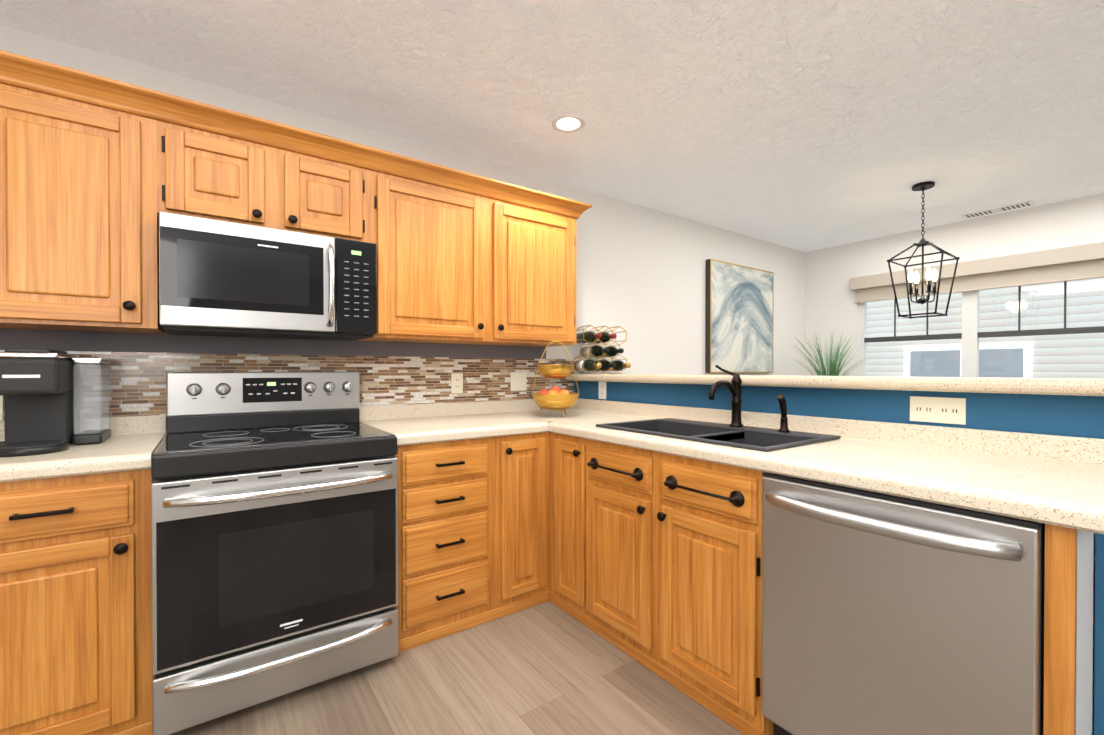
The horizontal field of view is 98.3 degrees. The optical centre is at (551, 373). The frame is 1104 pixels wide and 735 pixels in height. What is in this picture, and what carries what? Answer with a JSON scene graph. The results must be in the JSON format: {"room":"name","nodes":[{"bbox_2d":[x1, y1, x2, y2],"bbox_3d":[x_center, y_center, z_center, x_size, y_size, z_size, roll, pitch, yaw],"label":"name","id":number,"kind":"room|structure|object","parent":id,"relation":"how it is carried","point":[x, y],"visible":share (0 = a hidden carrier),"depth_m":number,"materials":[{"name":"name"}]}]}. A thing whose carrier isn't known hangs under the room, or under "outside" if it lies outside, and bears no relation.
{"room":"kitchen","nodes":[
{"label":"kitchen","id":0,"kind":"room"},
{"bbox_2d":[0,25,804,434],"bbox_3d":[-0.159,-0.064,3.136,7.180,2.440,0.100,0,0,-35],"label":"wall","id":1,"kind":"structure","parent":0,"point":[640,275],"depth_m":3.58,"materials":[{"name":"white paint"}]},
{"bbox_2d":[0,66,164,333],"bbox_3d":[-1.734,-0.563,1.738,0.477,0.795,0.343,0,0,-35],"label":"upper cabinet","id":2,"kind":"object","parent":1,"relation":"attached to","point":[98,173],"depth_m":1.62,"materials":[{"name":"brown wood"}]},
{"bbox_2d":[160,106,279,228],"bbox_3d":[-1.387,-0.777,1.983,0.374,0.369,0.343,0,0,-35],"label":"upper cabinet","id":3,"kind":"object","parent":1,"relation":"attached to","point":[211,168],"depth_m":1.84,"materials":[{"name":"brown wood"}]},
{"bbox_2d":[159,212,376,340],"bbox_3d":[-1.190,-0.371,2.053,0.754,0.416,0.457,0,0,-35],"label":"microwave","id":4,"kind":"object","parent":3,"relation":"attached to","point":[223,278],"visible":1,"depth_m":1.88,"materials":[{"name":"grey metal"}]},
{"bbox_2d":[0,328,545,358],"bbox_3d":[-1.302,-0.138,2.258,3.100,0.100,0.002,0,0,-35],"label":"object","id":5,"kind":"structure","parent":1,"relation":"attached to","point":[92,341],"depth_m":2.16,"materials":[{"name":"grey"}]},
{"bbox_2d":[0,350,573,421],"bbox_3d":[-1.208,0.044,2.324,3.330,0.265,0.006,0,0,-35],"label":"tile backsplash","id":6,"kind":"structure","parent":1,"relation":"attached to","point":[137,383],"depth_m":2.46,"materials":[{"name":"tile"}]},
{"bbox_2d":[0,395,2,420],"bbox_3d":[-2.038,0.116,1.725,0.072,0.116,0.007,0,0,-35],"label":"electrical outlet","id":7,"kind":"object","parent":6,"relation":"attached to","point":[1,407],"visible":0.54,"depth_m":1.74,"materials":[{"name":"beige plastic"}]},
{"bbox_2d":[451,373,462,392],"bbox_3d":[-0.553,0.058,2.782,0.072,0.116,0.007,0,0,-35],"label":"electrical outlet","id":8,"kind":"object","parent":6,"relation":"attached to","point":[456,382],"visible":1,"depth_m":2.78,"materials":[{"name":"beige plastic"}]},
{"bbox_2d":[510,372,526,390],"bbox_3d":[-0.210,0.053,3.023,0.118,0.116,0.012,0,0,-35],"label":"light switch","id":9,"kind":"object","parent":6,"relation":"attached to","point":[518,381],"visible":1,"depth_m":3.02,"materials":[{"name":"beige plastic"}]},
{"bbox_2d":[280,134,379,245],"bbox_3d":[-1.073,-0.779,2.206,0.396,0.369,0.343,0,0,-35],"label":"upper cabinet","id":10,"kind":"object","parent":1,"relation":"attached to","point":[328,191],"depth_m":2.07,"materials":[{"name":"brown wood"}]},
{"bbox_2d":[358,158,491,344],"bbox_3d":[-0.672,-0.568,2.493,0.589,0.795,0.343,0,0,-35],"label":"upper cabinet","id":11,"kind":"object","parent":1,"relation":"attached to","point":[434,252],"depth_m":2.35,"materials":[{"name":"brown wood"}]},
{"bbox_2d":[492,186,579,346],"bbox_3d":[-0.186,-0.570,2.839,0.604,0.795,0.343,0,0,-35],"label":"upper cabinet","id":12,"kind":"object","parent":1,"relation":"attached to","point":[534,239],"depth_m":2.69,"materials":[{"name":"brown wood"}]},
{"bbox_2d":[705,259,773,372],"bbox_3d":[1.747,-0.492,4.396,0.990,0.980,0.052,0,0,-35],"label":"framed art","id":13,"kind":"object","parent":1,"relation":"attached to","point":[739,304],"visible":1,"depth_m":4.33,"materials":[{"name":"grey"}]},
{"bbox_2d":[170,548,743,734],"bbox_3d":[1.494,1.197,0.823,7.180,0.050,5.800,0,0,-35],"label":"floor","id":14,"kind":"structure","parent":0,"point":[548,668],"depth_m":1.73,"materials":[{"name":"wood"}]},
{"bbox_2d":[0,469,152,734],"bbox_3d":[-1.819,0.729,1.491,0.920,0.876,0.659,0,0,-35],"label":"base cabinet","id":15,"kind":"object","parent":14,"relation":"on","point":[75,607],"visible":0.94,"depth_m":1.42,"materials":[{"name":"brown wood"}]},
{"bbox_2d":[0,415,165,482],"bbox_3d":[-1.825,0.241,1.496,0.920,0.124,0.630,0,0,-35],"label":"countertop","id":16,"kind":"structure","parent":15,"relation":"on","point":[131,443],"depth_m":1.49,"materials":[{"name":"beige stone"}]},
{"bbox_2d":[0,348,110,456],"bbox_3d":[-1.835,0.087,1.526,0.580,0.330,0.380,0,0,-35],"label":"coffee maker","id":17,"kind":"object","parent":16,"relation":"on","point":[40,390],"visible":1,"depth_m":1.57,"materials":[{"name":"black plastic"}]},
{"bbox_2d":[151,372,398,734],"bbox_3d":[-1.097,0.580,1.930,0.756,1.168,0.759,0,0,-35],"label":"range","id":18,"kind":"object","parent":14,"relation":"on","point":[274,555],"visible":1,"depth_m":1.68,"materials":[{"name":"grey metal"}]},
{"bbox_2d":[394,433,537,651],"bbox_3d":[-0.506,0.723,2.445,0.792,0.876,0.628,0,0,-35],"label":"base cabinet","id":19,"kind":"object","parent":14,"relation":"on","point":[468,509],"depth_m":2.15,"materials":[{"name":"brown wood"}]},
{"bbox_2d":[359,400,542,445],"bbox_3d":[-0.521,0.235,2.425,0.750,0.124,0.629,0,0,-35],"label":"countertop","id":20,"kind":"structure","parent":19,"relation":"on","point":[412,424],"depth_m":2.48,"materials":[{"name":"white stone"}]},
{"bbox_2d":[538,431,765,734],"bbox_3d":[0.547,0.725,2.119,0.709,0.876,1.162,0,0,-35],"label":"base cabinet","id":21,"kind":"object","parent":14,"relation":"on","point":[655,562],"depth_m":1.79,"materials":[{"name":"brown wood"}]},
{"bbox_2d":[511,398,1103,533],"bbox_3d":[0.596,0.237,2.082,0.671,0.124,2.482,0,0,-35],"label":"countertop","id":22,"kind":"structure","parent":21,"relation":"on","point":[1056,480],"depth_m":1.41,"materials":[{"name":"white stone"}]},
{"bbox_2d":[532,341,579,416],"bbox_3d":[0.020,0.029,2.712,0.274,0.427,0.274,0,0,-35],"label":"fruit basket","id":23,"kind":"object","parent":22,"relation":"on","point":[555,398],"visible":1,"depth_m":2.63,"materials":[{"name":"gold metal"}]},
{"bbox_2d":[595,418,840,451],"bbox_3d":[0.652,0.346,2.016,0.512,0.218,0.842,0,0,-35],"label":"sink","id":24,"kind":"object","parent":22,"relation":"in","point":[758,438],"visible":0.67,"depth_m":1.98,"materials":[{"name":"grey"}]},
{"bbox_2d":[708,365,789,431],"bbox_3d":[0.794,0.099,2.021,0.222,0.276,0.350,0,0,-35],"label":"faucet","id":25,"kind":"object","parent":22,"relation":"on","point":[734,387],"visible":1,"depth_m":2.10,"materials":[{"name":"black metal"}]},
{"bbox_2d":[762,472,1044,734],"bbox_3d":[1.036,0.737,1.377,0.679,0.861,0.602,0,0,-35],"label":"dishwasher","id":26,"kind":"object","parent":14,"relation":"on","point":[884,614],"visible":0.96,"depth_m":1.18,"materials":[{"name":"grey metal"}]},
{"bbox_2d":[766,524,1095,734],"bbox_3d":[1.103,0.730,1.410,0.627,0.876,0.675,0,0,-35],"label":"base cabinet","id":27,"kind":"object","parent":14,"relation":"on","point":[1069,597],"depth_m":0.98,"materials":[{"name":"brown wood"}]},
{"bbox_2d":[0,0,1103,251],"bbox_3d":[1.494,-1.293,0.806,7.180,0.050,5.800,0,0,-35],"label":"ceiling","id":28,"kind":"structure","parent":0,"point":[806,124],"depth_m":2.12,"materials":[{"name":"white paint"}]},
{"bbox_2d":[552,115,584,132],"bbox_3d":[0.084,-1.275,2.441,0.170,0.007,0.170,0,0,-35],"label":"recessed light","id":29,"kind":"object","parent":28,"relation":"in","point":[568,123],"visible":1,"depth_m":2.44,"materials":[{"name":"white plastic"}]},
{"bbox_2d":[887,181,959,318],"bbox_3d":[2.529,-0.836,3.252,0.314,0.897,0.314,0,0,-35],"label":"pendant lantern","id":30,"kind":"object","parent":28,"relation":"hanging from","point":[923,187],"visible":1,"depth_m":3.25,"materials":[{"name":"black metal"}]},
{"bbox_2d":[961,200,1035,218],"bbox_3d":[3.498,-1.283,3.749,0.140,0.009,0.410,0,0,-35],"label":"ceiling vent","id":31,"kind":"object","parent":28,"relation":"in","point":[1001,209],"visible":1,"depth_m":3.73,"materials":[{"name":"white metal"}]},
{"bbox_2d":[794,331,867,375],"bbox_3d":[2.641,0.373,4.570,0.642,1.546,0.653,0,0,-35],"label":"potted plant","id":32,"kind":"object","parent":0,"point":[833,370],"visible":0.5,"depth_m":4.52,"materials":[{"name":"green plant"}]},
{"bbox_2d":[574,381,1103,734],"bbox_3d":[1.077,0.613,1.749,0.520,1.105,3.600,0,0,-35],"label":"wall","id":33,"kind":"structure","parent":0,"point":[1071,415],"depth_m":1.71,"materials":[{"name":"blue paint"}]},
{"bbox_2d":[598,381,605,398],"bbox_3d":[0.321,0.109,3.042,0.007,0.112,0.072,0,0,-35],"label":"outlet","id":34,"kind":"object","parent":33,"relation":"attached to","point":[602,390],"visible":0.96,"depth_m":3.04,"materials":[{"name":"white plastic"}]},
{"bbox_2d":[564,374,1103,395],"bbox_3d":[1.244,0.035,1.864,0.310,0.046,3.599,0,0,-35],"label":"countertop","id":35,"kind":"structure","parent":33,"relation":"on","point":[1060,386],"depth_m":1.66,"materials":[{"name":"beige stone"}]},
{"bbox_2d":[573,325,630,372],"bbox_3d":[0.330,-0.155,3.145,0.325,0.311,0.314,0,0,-23],"label":"wine rack","id":36,"kind":"object","parent":35,"relation":"on","point":[596,351],"visible":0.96,"depth_m":3.09,"materials":[{"name":"gold metal"}]},
{"bbox_2d":[910,396,965,424],"bbox_3d":[1.321,0.126,1.637,0.007,0.088,0.155,0,0,-35],"label":"outlet","id":37,"kind":"object","parent":33,"relation":"attached to","point":[940,410],"visible":1,"depth_m":1.63,"materials":[{"name":"beige plastic"}]},
{"bbox_2d":[805,193,1103,375],"bbox_3d":[4.378,-0.062,2.867,0.100,2.440,5.600,0,0,-35],"label":"wall","id":38,"kind":"structure","parent":0,"point":[831,305],"depth_m":4.31,"materials":[{"name":"white paint"}]},
{"bbox_2d":[850,242,1103,302],"bbox_3d":[3.467,-0.807,3.981,0.084,0.242,1.770,0,0,-35],"label":"shade valance","id":39,"kind":"object","parent":38,"relation":"attached to","point":[1079,262],"visible":0.98,"depth_m":3.80,"materials":[{"name":"beige fabric"}]},
{"bbox_2d":[858,277,1103,377],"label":"window","id":40,"kind":"structure","parent":38,"relation":"in","point":[970,335],"depth_m":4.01,"materials":[{"name":"white glass"}]}
]}

